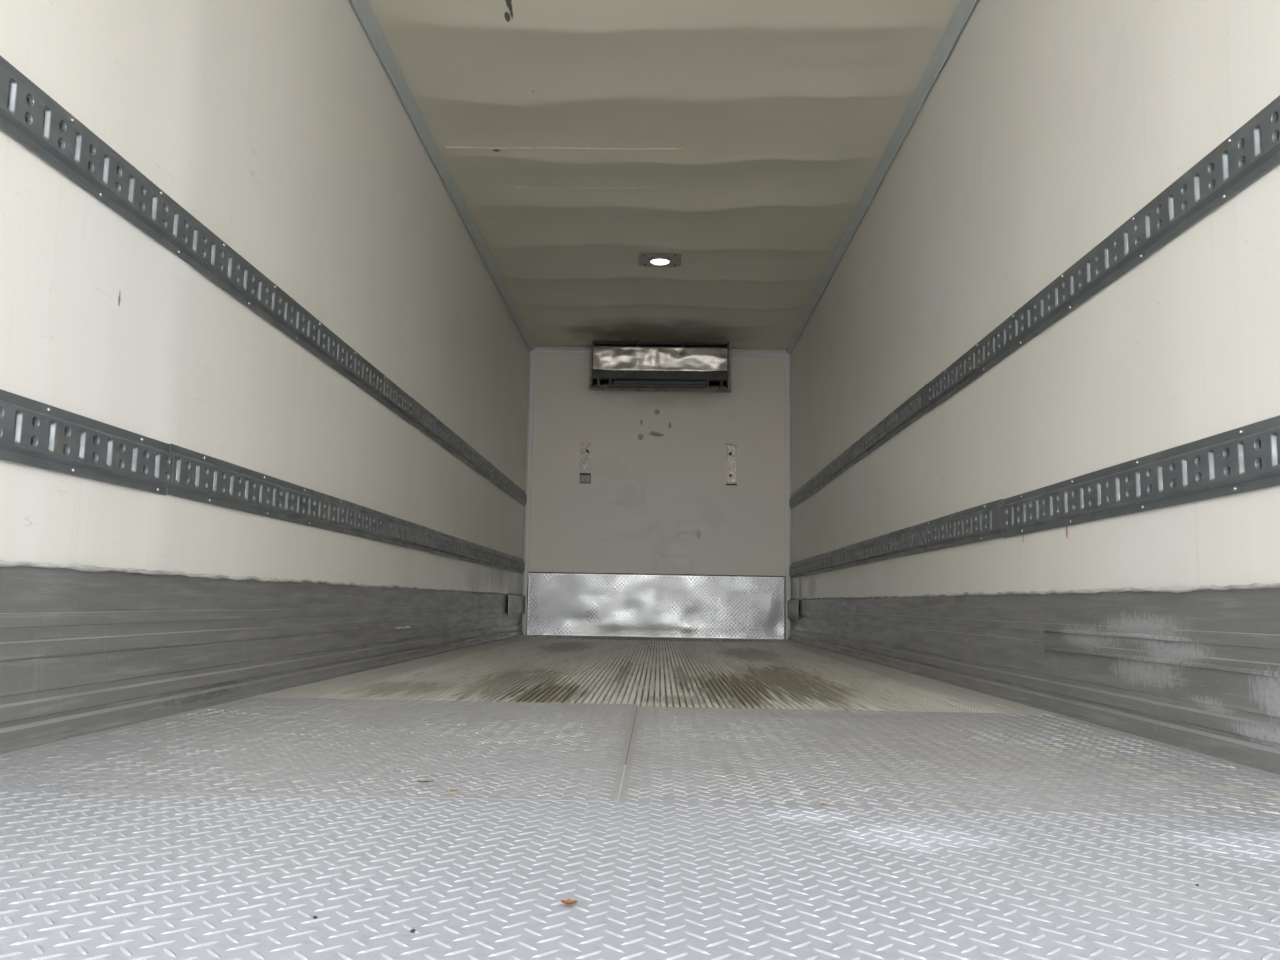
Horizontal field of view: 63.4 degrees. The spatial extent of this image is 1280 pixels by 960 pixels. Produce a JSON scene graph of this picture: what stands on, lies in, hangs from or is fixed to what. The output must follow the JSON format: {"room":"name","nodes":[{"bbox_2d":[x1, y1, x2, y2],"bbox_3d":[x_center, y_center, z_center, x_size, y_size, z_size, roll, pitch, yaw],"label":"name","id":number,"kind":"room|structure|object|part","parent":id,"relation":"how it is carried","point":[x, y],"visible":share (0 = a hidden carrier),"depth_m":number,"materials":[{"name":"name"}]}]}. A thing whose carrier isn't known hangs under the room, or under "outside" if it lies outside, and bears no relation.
{"room":"refrigerated truck interior","nodes":[
{"label":"refrigerated truck interior","id":0,"kind":"room"},
{"bbox_2d":[0,0,529,593],"bbox_3d":[-1.190,-0.470,5.033,0.080,2.726,9.539,1,-7,1],"label":"wall","id":1,"kind":"structure","parent":0,"point":[280,127],"depth_m":3.16,"materials":[{"name":"white plastic"}]},
{"bbox_2d":[0,560,523,754],"bbox_3d":[-1.161,0.677,4.864,0.039,0.369,9.435,1,-7,1],"label":"baseboard","id":2,"kind":"structure","parent":1,"relation":"attached to","point":[85,650],"depth_m":2.72,"materials":[{"name":"metal"}]},
{"bbox_2d":[0,389,524,572],"bbox_3d":[-1.155,0.245,4.932,0.015,0.135,9.307,1,-7,1],"label":"track","id":3,"kind":"object","parent":1,"relation":"attached to","point":[210,480],"visible":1,"depth_m":2.73,"materials":[{"name":"metal"}]},
{"bbox_2d":[0,56,526,505],"bbox_3d":[-1.145,-0.371,5.005,0.015,0.136,9.307,1,-7,1],"label":"track","id":4,"kind":"object","parent":1,"relation":"attached to","point":[181,233],"visible":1,"depth_m":2.70,"materials":[{"name":"metal"}]},
{"bbox_2d":[350,0,534,350],"bbox_3d":[-1.102,-1.791,5.153,0.051,0.042,9.429,1,-7,1],"label":"trim","id":5,"kind":"structure","parent":1,"relation":"attached to","point":[362,8],"depth_m":5.39,"materials":[{"name":"grey metal"}]},
{"bbox_2d":[508,596,525,614],"bbox_3d":[-1.068,1.089,9.030,0.010,0.155,1.049,1,-7,1],"label":"cover plate","id":6,"kind":"object","parent":1,"relation":"attached to","point":[516,604],"visible":1,"depth_m":8.96,"materials":[{"name":"metal"}]},
{"bbox_2d":[521,351,534,632],"bbox_3d":[-1.039,0.087,9.665,0.050,2.656,0.047,1,-7,1],"label":"trim","id":7,"kind":"structure","parent":1,"relation":"attached to","point":[532,355],"depth_m":9.68,"materials":[{"name":"grey metal"}]},
{"bbox_2d":[0,789,1279,959],"bbox_3d":[-0.021,0.377,0.600,2.620,0.007,1.980,1,-7,1],"label":"plate","id":8,"kind":"object","parent":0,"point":[85,875],"visible":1,"depth_m":1.13,"materials":[{"name":"metal"}]},
{"bbox_2d":[561,899,576,903],"bbox_3d":[-0.070,0.421,1.036,0.015,0.003,0.015,-6,-10,45],"label":"dead leaf","id":9,"kind":"object","parent":8,"relation":"on","point":[568,901],"visible":1,"depth_m":1.04,"materials":[{"name":"orange plant"}]},
{"bbox_2d":[1,635,1279,801],"bbox_3d":[0.055,1.030,4.831,2.620,0.301,9.539,1,-7,1],"label":"floor","id":10,"kind":"structure","parent":0,"point":[642,671],"depth_m":4.15,"materials":[{"name":"metal"}]},
{"bbox_2d":[0,697,637,801],"bbox_3d":[-0.602,0.573,2.358,1.163,0.004,1.535,1,-7,1],"label":"plate","id":11,"kind":"object","parent":10,"relation":"on","point":[253,745],"visible":1,"depth_m":2.03,"materials":[{"name":"metal"}]},
{"bbox_2d":[618,706,1279,815],"bbox_3d":[0.591,0.587,2.306,1.228,0.004,1.480,1,-7,1],"label":"plate","id":12,"kind":"object","parent":10,"relation":"on","point":[752,756],"visible":1,"depth_m":2.00,"materials":[{"name":"metal"}]},
{"bbox_2d":[524,351,788,639],"bbox_3d":[0.167,0.083,9.715,2.620,2.836,0.101,1,-7,1],"label":"wall","id":13,"kind":"structure","parent":0,"point":[658,499],"depth_m":9.68,"materials":[{"name":"white plastic"}]},
{"bbox_2d":[532,347,591,353],"bbox_3d":[-0.732,-1.224,9.816,0.580,0.054,0.047,1,-7,1],"label":"trim","id":14,"kind":"structure","parent":13,"relation":"attached to","point":[537,350],"depth_m":9.82,"materials":[{"name":"grey metal"}]},
{"bbox_2d":[580,442,590,483],"bbox_3d":[-0.508,-0.162,9.690,0.104,0.386,0.038,1,-7,1],"label":"wall plate","id":15,"kind":"object","parent":13,"relation":"attached to","point":[585,457],"visible":1,"depth_m":9.69,"materials":[{"name":"metal"}]},
{"bbox_3d":[-0.509,-0.221,9.702,0.096,0.265,0.028,1,-7,1],"label":"plate","id":16,"kind":"part","parent":15,"relation":"part of","materials":[{"name":"beige metal"}]},
{"bbox_2d":[526,572,785,638],"bbox_3d":[0.147,1.149,9.517,2.370,0.576,0.038,1,-7,1],"label":"kick plate","id":17,"kind":"object","parent":13,"relation":"attached to","point":[558,603],"visible":1,"depth_m":9.51,"materials":[{"name":"metal"}]},
{"bbox_2d":[589,340,730,392],"bbox_3d":[0.186,-1.038,9.591,1.340,0.425,0.416,1,-7,1],"label":"refrigeration unit","id":18,"kind":"object","parent":13,"relation":"attached to","point":[613,366],"visible":1,"depth_m":9.42,"materials":[{"name":"silver metal"}]},
{"bbox_2d":[613,379,705,387],"bbox_3d":[0.181,-0.880,9.468,0.860,0.068,0.060,1,-7,1],"label":"grille","id":19,"kind":"object","parent":18,"relation":"attached to","point":[685,383],"depth_m":9.47,"materials":[{"name":"black plastic"}]},
{"bbox_3d":[0.183,-1.096,9.418,1.216,0.205,0.059,1,-7,1],"label":"panel","id":20,"kind":"part","parent":18,"relation":"part of","materials":[{"name":"silver metal"}]},
{"bbox_2d":[725,444,736,484],"bbox_3d":[0.851,-0.145,9.665,0.110,0.385,0.034,1,-7,1],"label":"wall plate","id":21,"kind":"object","parent":13,"relation":"attached to","point":[731,458],"visible":1,"depth_m":9.67,"materials":[{"name":"metal"}]},
{"bbox_2d":[731,350,788,356],"bbox_3d":[1.140,-1.197,9.778,0.555,0.054,0.047,1,-7,1],"label":"trim","id":22,"kind":"structure","parent":13,"relation":"attached to","point":[771,353],"depth_m":9.78,"materials":[{"name":"grey metal"}]},
{"bbox_2d":[367,0,959,350],"bbox_3d":[0.104,-1.835,5.171,2.620,0.140,9.539,1,-7,1],"label":"ceiling","id":23,"kind":"structure","parent":0,"point":[783,114],"depth_m":5.25,"materials":[{"name":"beige plastic"}]},
{"bbox_2d":[446,147,683,188],"bbox_3d":[-0.392,-1.725,5.760,1.259,0.042,0.564,1,-7,1],"label":"panel","id":24,"kind":"object","parent":23,"relation":"attached to","point":[477,167],"visible":1,"depth_m":5.72,"materials":[{"name":"beige plastic"}]},
{"bbox_2d":[638,252,681,266],"bbox_3d":[0.139,-1.538,7.248,0.300,0.050,0.300,1,-7,1],"label":"ceiling light","id":25,"kind":"object","parent":23,"relation":"attached to","point":[646,259],"visible":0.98,"depth_m":7.21,"materials":[{"name":"white"}]},
{"bbox_2d":[791,0,1279,598],"bbox_3d":[1.350,-0.433,4.982,0.080,2.726,9.539,1,-7,1],"label":"wall","id":26,"kind":"structure","parent":0,"point":[1046,126],"depth_m":3.21,"materials":[{"name":"white plastic"}]},
{"bbox_2d":[785,354,790,637],"bbox_3d":[1.370,0.123,9.617,0.050,2.656,0.047,1,-7,1],"label":"trim","id":27,"kind":"structure","parent":26,"relation":"attached to","point":[787,358],"depth_m":9.63,"materials":[{"name":"grey metal"}]},
{"bbox_2d":[787,600,797,618],"bbox_3d":[1.347,1.143,9.155,0.010,0.160,0.699,1,-7,1],"label":"cover plate","id":28,"kind":"object","parent":26,"relation":"attached to","point":[792,605],"visible":1,"depth_m":9.14,"materials":[{"name":"metal"}]},
{"bbox_2d":[785,0,977,353],"bbox_3d":[1.306,-1.756,5.105,0.051,0.042,9.429,1,-7,1],"label":"trim","id":29,"kind":"structure","parent":26,"relation":"attached to","point":[964,8],"depth_m":5.31,"materials":[{"name":"grey metal"}]},
{"bbox_2d":[788,583,1279,774],"bbox_3d":[1.282,0.714,4.814,0.033,0.367,9.435,1,-7,1],"label":"baseboard","id":30,"kind":"structure","parent":26,"relation":"attached to","point":[1192,668],"depth_m":2.77,"materials":[{"name":"metal"}]},
{"bbox_2d":[789,415,1279,577],"bbox_3d":[1.291,0.282,4.883,0.015,0.139,9.307,1,-7,1],"label":"track","id":31,"kind":"object","parent":26,"relation":"attached to","point":[1068,502],"visible":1,"depth_m":2.78,"materials":[{"name":"metal"}]},
{"bbox_2d":[789,95,1279,508],"bbox_3d":[1.301,-0.341,4.957,0.015,0.134,9.307,1,-7,1],"label":"track","id":32,"kind":"object","parent":26,"relation":"attached to","point":[1082,280],"visible":1,"depth_m":2.80,"materials":[{"name":"metal"}]}
]}

